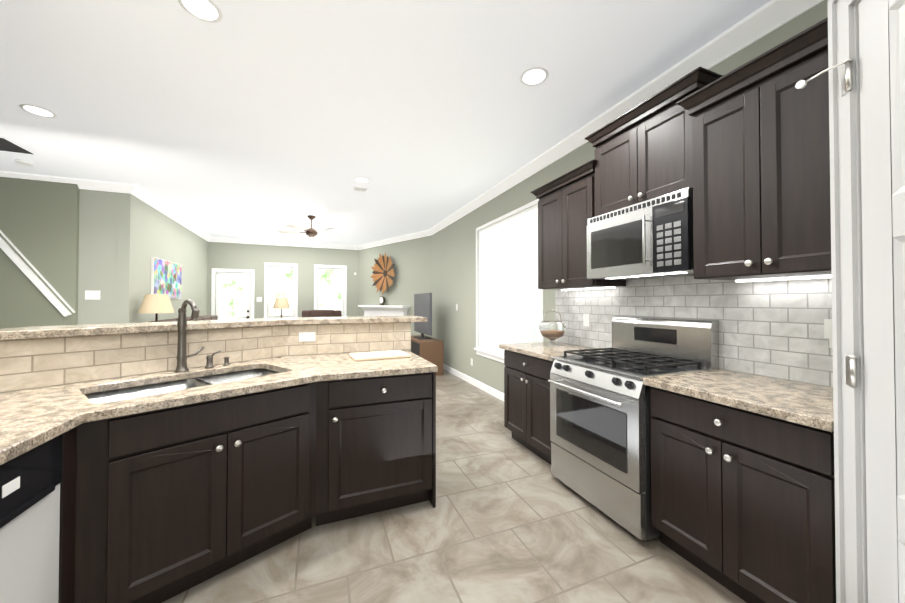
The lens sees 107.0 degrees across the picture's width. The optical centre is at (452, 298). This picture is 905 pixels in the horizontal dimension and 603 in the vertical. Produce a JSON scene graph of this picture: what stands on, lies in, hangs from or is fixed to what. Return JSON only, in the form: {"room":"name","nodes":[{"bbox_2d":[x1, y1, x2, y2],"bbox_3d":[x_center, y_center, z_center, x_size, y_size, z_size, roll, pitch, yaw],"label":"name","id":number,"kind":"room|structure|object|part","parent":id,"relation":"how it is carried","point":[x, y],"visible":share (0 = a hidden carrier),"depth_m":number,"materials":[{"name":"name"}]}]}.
{"room":"kitchen and living room","nodes":[
{"label":"kitchen and living room","id":0,"kind":"room"},
{"bbox_2d":[0,177,116,328],"bbox_3d":[-6.205,-0.138,3.890,3.568,3.020,0.190,0,-1,-22],"label":"wall","id":1,"kind":"structure","parent":0,"point":[61,237],"depth_m":4.26,"materials":[{"name":"green paint"}]},
{"bbox_2d":[0,230,74,316],"bbox_3d":[-5.726,-1.106,3.963,1.882,2.677,0.049,0,-1,-22],"label":"trim","id":2,"kind":"structure","parent":1,"relation":"attached to","point":[26,270],"depth_m":4.15,"materials":[{"name":"white wood"}]},
{"bbox_2d":[116,192,207,322],"bbox_3d":[-5.297,-0.105,6.429,0.282,3.020,4.140,0,-1,-22],"label":"wall","id":3,"kind":"structure","parent":0,"point":[146,232],"depth_m":5.10,"materials":[{"name":"green paint"}]},
{"bbox_2d":[151,257,181,297],"bbox_3d":[-4.915,-0.319,5.777,0.080,0.630,1.264,0,-1,-22],"label":"canvas art","id":4,"kind":"object","parent":3,"relation":"attached to","point":[165,277],"visible":0.79,"depth_m":5.64,"materials":[{"name":"multicoloured"}]},
{"bbox_2d":[0,0,823,249],"bbox_3d":[-3.454,-1.498,3.551,8.420,0.110,10.483,0,-1,-22],"label":"crown molding","id":5,"kind":"structure","parent":3,"relation":"attached to","point":[765,19],"depth_m":3.13,"materials":[{"name":"white wood"}]},
{"bbox_2d":[1,349,410,392],"bbox_3d":[-1.266,0.775,2.206,2.191,1.150,0.875,0,-1,-22],"label":"wall","id":6,"kind":"structure","parent":0,"point":[188,368],"depth_m":1.95,"materials":[{"name":"green paint"}]},
{"bbox_2d":[0,322,410,392],"bbox_3d":[-1.242,0.316,2.153,2.191,0.234,0.763,0,-1,-22],"label":"wall tile","id":7,"kind":"structure","parent":6,"relation":"attached to","point":[34,363],"depth_m":1.95,"materials":[{"name":"tile"}]},
{"bbox_2d":[299,332,314,341],"bbox_3d":[-1.127,0.300,2.596,0.115,0.070,0.006,0,-1,-22],"label":"outlet","id":8,"kind":"object","parent":7,"relation":"attached to","point":[306,336],"visible":1,"depth_m":2.59,"materials":[{"name":"white plastic"}]},
{"bbox_2d":[0,316,426,340],"bbox_3d":[-1.238,0.180,2.334,2.331,0.040,1.171,0,-1,-22],"label":"wall bar","id":9,"kind":"object","parent":6,"relation":"on","point":[32,332],"visible":0.96,"depth_m":2.04,"materials":[{"name":"beige stone"}]},
{"bbox_2d":[207,242,358,317],"bbox_3d":[-4.304,-0.073,8.910,4.278,3.020,0.140,0,-1,-22],"label":"wall","id":10,"kind":"structure","parent":0,"point":[255,257],"depth_m":8.85,"materials":[{"name":"green paint"}]},
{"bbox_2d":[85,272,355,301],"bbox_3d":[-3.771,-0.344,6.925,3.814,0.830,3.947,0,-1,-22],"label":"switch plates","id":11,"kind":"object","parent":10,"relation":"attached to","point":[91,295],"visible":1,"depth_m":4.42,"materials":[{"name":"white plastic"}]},
{"bbox_2d":[211,268,254,319],"bbox_3d":[-5.489,0.349,8.388,0.918,2.162,0.095,0,-1,-22],"label":"patio door","id":12,"kind":"structure","parent":10,"relation":"in","point":[234,295],"depth_m":8.41,"materials":[{"name":"white"}]},
{"bbox_3d":[-5.501,0.350,8.416,0.498,1.680,0.005,0,-1,-22],"label":"glass","id":13,"kind":"part","parent":12,"relation":"part of","materials":[{"name":"glass"}]},
{"bbox_2d":[263,263,346,317],"bbox_3d":[-3.917,-0.153,9.019,2.070,1.523,0.155,0,-1,-22],"label":"window","id":14,"kind":"structure","parent":10,"relation":"in","point":[330,287],"depth_m":8.94,"materials":[{"name":"white glass"}]},
{"bbox_2d":[0,0,770,245],"bbox_3d":[-3.006,-1.659,2.968,8.820,0.203,12.700,0,-1,-22],"label":"ceiling","id":15,"kind":"structure","parent":0,"point":[257,119],"depth_m":2.56,"materials":[{"name":"white paint"}]},
{"bbox_2d":[15,159,33,166],"bbox_3d":[-4.852,-1.535,3.795,0.140,0.030,0.138,0,-1,-22],"label":"smoke detector","id":16,"kind":"object","parent":15,"relation":"attached to","point":[24,162],"visible":1,"depth_m":3.77,"materials":[{"name":"white plastic"}]},
{"bbox_2d":[19,104,56,117],"bbox_3d":[-3.452,-1.560,2.790,0.200,0.006,0.200,0,-1,-22],"label":"recessed light","id":17,"kind":"object","parent":15,"relation":"in","point":[37,110],"visible":1,"depth_m":2.78,"materials":[{"name":"white"}]},
{"bbox_2d":[177,0,222,22],"bbox_3d":[-1.364,-1.572,1.811,0.200,0.006,0.200,0,-1,-22],"label":"recessed light","id":18,"kind":"object","parent":15,"relation":"in","point":[209,11],"visible":1,"depth_m":1.82,"materials":[{"name":"white"}]},
{"bbox_2d":[277,215,344,243],"bbox_3d":[-2.620,-1.256,6.224,1.177,0.525,1.125,0,-1,-22],"label":"ceiling fan","id":19,"kind":"object","parent":15,"relation":"hanging from","point":[311,233],"visible":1,"depth_m":6.12,"materials":[{"name":"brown wood"}]},
{"bbox_2d":[353,187,366,191],"bbox_3d":[-1.302,-1.533,4.719,0.180,0.010,0.140,0,-1,-22],"label":"ceiling vent","id":20,"kind":"object","parent":15,"relation":"in","point":[360,189],"visible":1,"depth_m":4.71,"materials":[{"name":"white"}]},
{"bbox_2d":[354,177,369,182],"bbox_3d":[-1.181,-1.539,4.358,0.200,0.006,0.200,0,-1,-22],"label":"recessed light","id":21,"kind":"object","parent":15,"relation":"in","point":[361,179],"visible":1,"depth_m":4.33,"materials":[{"name":"white"}]},
{"bbox_2d":[520,67,548,85],"bbox_3d":[0.578,-1.565,2.367,0.200,0.006,0.200,0,-1,-22],"label":"recessed light","id":22,"kind":"object","parent":15,"relation":"in","point":[534,76],"visible":1,"depth_m":2.36,"materials":[{"name":"white"}]},
{"bbox_2d":[359,235,431,336],"bbox_3d":[-1.455,-0.078,8.549,3.041,3.020,0.300,-1,-1,43],"label":"wall","id":23,"kind":"structure","parent":0,"point":[411,259],"depth_m":8.12,"materials":[{"name":"green paint"}]},
{"bbox_2d":[371,253,394,293],"bbox_3d":[-1.776,-0.621,8.446,0.456,1.078,0.985,0,-1,-22],"label":"sculpture","id":24,"kind":"object","parent":23,"relation":"attached to","point":[383,273],"visible":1,"depth_m":8.52,"materials":[{"name":"brown wood"}]},
{"bbox_2d":[162,369,745,602],"bbox_3d":[-3.006,1.399,2.929,8.820,0.080,12.700,0,-1,-22],"label":"floor","id":25,"kind":"structure","parent":0,"point":[508,518],"depth_m":1.78,"materials":[{"name":"beige tile"}]},
{"bbox_2d":[138,294,174,321],"bbox_3d":[-4.271,0.664,4.825,0.400,1.440,0.400,0,-1,-22],"label":"lamp","id":26,"kind":"object","parent":25,"relation":"on","point":[156,304],"visible":0.21,"depth_m":4.72,"materials":[{"name":"beige fabric"}]},
{"bbox_3d":[-4.271,0.079,4.832,0.400,0.270,0.400,0,-1,-22],"label":"lamp shade","id":27,"kind":"part","parent":26,"relation":"part of","materials":[{"name":"beige fabric"}]},
{"bbox_2d":[150,315,217,321],"bbox_3d":[-4.536,0.871,6.123,1.049,1.060,2.133,0,-1,-22],"label":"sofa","id":28,"kind":"object","parent":25,"relation":"on","point":[210,317],"depth_m":5.90,"materials":[{"name":"beige fabric"}]},
{"bbox_2d":[0,299,437,602],"bbox_3d":[-0.759,0.663,0.891,2.159,1.340,3.437,0,-1,-22],"label":"base cabinet","id":29,"kind":"object","parent":25,"relation":"on","point":[160,487],"visible":1,"depth_m":1.54,"materials":[{"name":"brown wood"}]},
{"bbox_2d":[0,434,62,602],"bbox_3d":[-1.509,0.896,0.789,0.564,0.872,0.600,0,-1,-22],"label":"dishwasher","id":30,"kind":"object","parent":29,"relation":"in","point":[31,483],"depth_m":1.06,"materials":[{"name":"silver metal"}]},
{"bbox_2d":[0,350,437,464],"bbox_3d":[-0.759,0.437,0.894,2.159,0.038,3.437,0,-1,-22],"label":"countertop","id":31,"kind":"structure","parent":29,"relation":"on","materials":[{"name":"beige stone"}]},
{"bbox_2d":[85,369,279,402],"bbox_3d":[-1.365,0.568,1.802,0.963,0.200,0.839,0,-1,-22],"label":"sink","id":32,"kind":"object","parent":31,"relation":"in","point":[271,394],"depth_m":1.77,"materials":[{"name":"silver metal"}]},
{"bbox_2d":[174,299,229,372],"bbox_3d":[-1.503,0.220,1.984,0.252,0.425,0.358,0,-1,-22],"label":"faucet","id":33,"kind":"object","parent":31,"relation":"on","point":[182,356],"depth_m":1.97,"materials":[{"name":"grey metal"}]},
{"bbox_2d":[273,298,289,317],"bbox_3d":[-4.319,0.711,8.442,0.450,1.440,0.450,0,-1,-22],"label":"lamp","id":34,"kind":"object","parent":25,"relation":"on","point":[281,303],"visible":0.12,"depth_m":8.32,"materials":[{"name":"beige fabric"}]},
{"bbox_3d":[-4.319,0.126,8.450,0.400,0.270,0.400,0,-1,-22],"label":"lamp shade","id":35,"kind":"part","parent":34,"relation":"part of","materials":[{"name":"beige fabric"}]},
{"bbox_2d":[302,310,341,316],"bbox_3d":[-3.277,0.860,8.369,0.975,1.140,0.950,0,-1,-22],"label":"recliner","id":36,"kind":"object","parent":25,"relation":"on","point":[321,313],"visible":0.06,"depth_m":8.40,"materials":[{"name":"brown leather"}]},
{"bbox_2d":[358,305,409,315],"bbox_3d":[-1.855,0.805,8.418,1.958,1.250,0.416,-1,-1,43],"label":"fireplace","id":37,"kind":"object","parent":25,"relation":"on","point":[385,310],"visible":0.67,"depth_m":8.36,"materials":[{"name":"white"}]},
{"bbox_2d":[379,296,384,304],"bbox_3d":[-1.792,0.067,8.522,0.200,0.230,0.060,-1,-1,43],"label":"mantel clock","id":38,"kind":"object","parent":37,"relation":"on","point":[381,300],"visible":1,"depth_m":8.49,"materials":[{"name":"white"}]},
{"bbox_2d":[411,335,442,375],"bbox_3d":[-0.593,1.097,6.580,0.444,0.620,1.200,0,-1,-22],"label":"tv stand","id":39,"kind":"object","parent":25,"relation":"on","point":[430,350],"visible":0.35,"depth_m":6.06,"materials":[{"name":"brown wood"}]},
{"bbox_2d":[414,293,431,338],"bbox_3d":[-0.591,0.346,6.590,0.240,0.879,1.100,0,-1,-22],"label":"screen","id":40,"kind":"object","parent":39,"relation":"on","point":[422,304],"visible":1,"depth_m":6.44,"materials":[{"name":"grey plastic"}]},
{"bbox_2d":[504,350,552,464],"bbox_3d":[0.931,0.923,2.999,0.628,0.876,0.784,0,-1,-22],"label":"base cabinet","id":41,"kind":"object","parent":25,"relation":"on","point":[526,384],"depth_m":2.87,"materials":[{"name":"brown wood"}]},
{"bbox_2d":[499,342,604,361],"bbox_3d":[0.910,0.464,3.009,0.661,0.038,0.812,0,-1,-22],"label":"countertop","id":42,"kind":"structure","parent":41,"relation":"on","point":[535,349],"depth_m":2.96,"materials":[{"name":"beige stone"}]},
{"bbox_2d":[539,310,565,345],"bbox_3d":[0.952,0.278,3.190,0.250,0.338,0.246,0,-1,-22],"label":"decorative bowl","id":43,"kind":"object","parent":42,"relation":"on","point":[552,331],"visible":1,"depth_m":3.11,"materials":[{"name":"clear glass"}]},
{"bbox_2d":[548,315,718,540],"bbox_3d":[1.155,0.743,2.262,0.752,1.215,0.746,0,-1,-22],"label":"range","id":44,"kind":"object","parent":25,"relation":"on","point":[600,429],"visible":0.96,"depth_m":2.09,"materials":[{"name":"silver metal"}]},
{"bbox_2d":[650,386,835,602],"bbox_3d":[1.486,0.905,1.598,0.628,0.876,0.718,0,-1,-22],"label":"base cabinet","id":45,"kind":"object","parent":25,"relation":"on","point":[742,489],"depth_m":1.41,"materials":[{"name":"brown wood"}]},
{"bbox_2d":[643,370,833,433],"bbox_3d":[1.470,0.446,1.598,0.661,0.038,0.719,0,-1,-22],"label":"countertop","id":46,"kind":"structure","parent":45,"relation":"on","point":[804,404],"depth_m":1.51,"materials":[{"name":"beige stone"}]},
{"bbox_2d":[432,0,829,392],"bbox_3d":[1.313,-0.148,3.125,0.140,3.020,9.241,0,-1,-22],"label":"wall","id":47,"kind":"structure","parent":0,"point":[453,268],"depth_m":5.37,"materials":[{"name":"green paint"}]},
{"bbox_2d":[443,364,503,401],"bbox_3d":[-2.458,1.347,5.837,4.856,0.100,6.900,0,-1,-22],"label":"baseboard","id":48,"kind":"structure","parent":47,"relation":"attached to","point":[487,389],"depth_m":5.22,"materials":[{"name":"white wood"}]},
{"bbox_2d":[474,199,543,362],"bbox_3d":[0.733,-0.124,4.513,0.175,1.987,1.710,0,-1,-22],"label":"kitchen window","id":49,"kind":"structure","parent":47,"relation":"in","point":[509,301],"depth_m":4.48,"materials":[{"name":"white glass"}]},
{"bbox_2d":[530,165,625,290],"bbox_3d":[1.092,-0.565,2.960,0.396,0.950,0.805,0,-1,-22],"label":"upper cabinet","id":50,"kind":"object","parent":47,"relation":"attached to","point":[562,232],"depth_m":2.88,"materials":[{"name":"brown wood"}]},
{"bbox_2d":[582,67,714,220],"bbox_3d":[1.366,-0.932,2.273,0.395,0.635,0.850,0,-1,-22],"label":"upper cabinet","id":51,"kind":"object","parent":47,"relation":"attached to","point":[630,166],"depth_m":2.24,"materials":[{"name":"brown wood"}]},
{"bbox_2d":[587,187,693,279],"bbox_3d":[1.324,-0.375,2.250,0.456,0.459,0.748,0,-1,-22],"label":"microwave","id":52,"kind":"object","parent":51,"relation":"attached to","point":[650,238],"visible":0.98,"depth_m":2.08,"materials":[{"name":"silver metal"}]},
{"bbox_2d":[555,275,832,386],"bbox_3d":[1.499,-0.085,2.450,0.012,1.044,2.268,0,-1,-22],"label":"tile backsplash","id":53,"kind":"structure","parent":47,"relation":"attached to","point":[775,328],"depth_m":1.96,"materials":[{"name":"tile"}]},
{"bbox_2d":[583,314,588,325],"bbox_3d":[1.234,0.201,3.088,0.006,0.114,0.070,0,-1,-22],"label":"outlet","id":54,"kind":"object","parent":53,"relation":"attached to","point":[585,316],"depth_m":3.09,"materials":[{"name":"white plastic"}]},
{"bbox_2d":[824,319,832,347],"bbox_3d":[1.816,0.170,1.579,0.038,0.137,0.075,0,-1,-22],"label":"outlet","id":55,"kind":"object","parent":53,"relation":"attached to","point":[828,328],"depth_m":1.60,"materials":[{"name":"white plastic"}]},
{"bbox_2d":[670,17,831,281],"bbox_3d":[1.581,-0.600,1.630,0.466,0.985,0.665,0,-1,-22],"label":"upper cabinet","id":56,"kind":"object","parent":47,"relation":"attached to","point":[743,151],"depth_m":1.54,"materials":[{"name":"brown wood"}]},
{"bbox_3d":[1.257,-0.184,0.373,1.994,3.020,1.414,0,-1,-22],"label":"wall","id":57,"kind":"structure","parent":0,"visible":0},
{"bbox_2d":[828,0,867,602],"bbox_3d":[1.152,0.163,0.670,0.142,2.335,0.910,0,-1,23],"label":"door frame","id":58,"kind":"structure","parent":57,"relation":"attached to","point":[847,340],"depth_m":1.06,"materials":[{"name":"grey wood"}]},
{"bbox_2d":[795,0,904,602],"bbox_3d":[1.113,0.205,0.746,0.139,2.242,0.843,0,-1,21],"label":"pantry door","id":59,"kind":"structure","parent":57,"relation":"in","point":[882,70],"depth_m":0.95,"materials":[{"name":"grey wood"}]}
]}

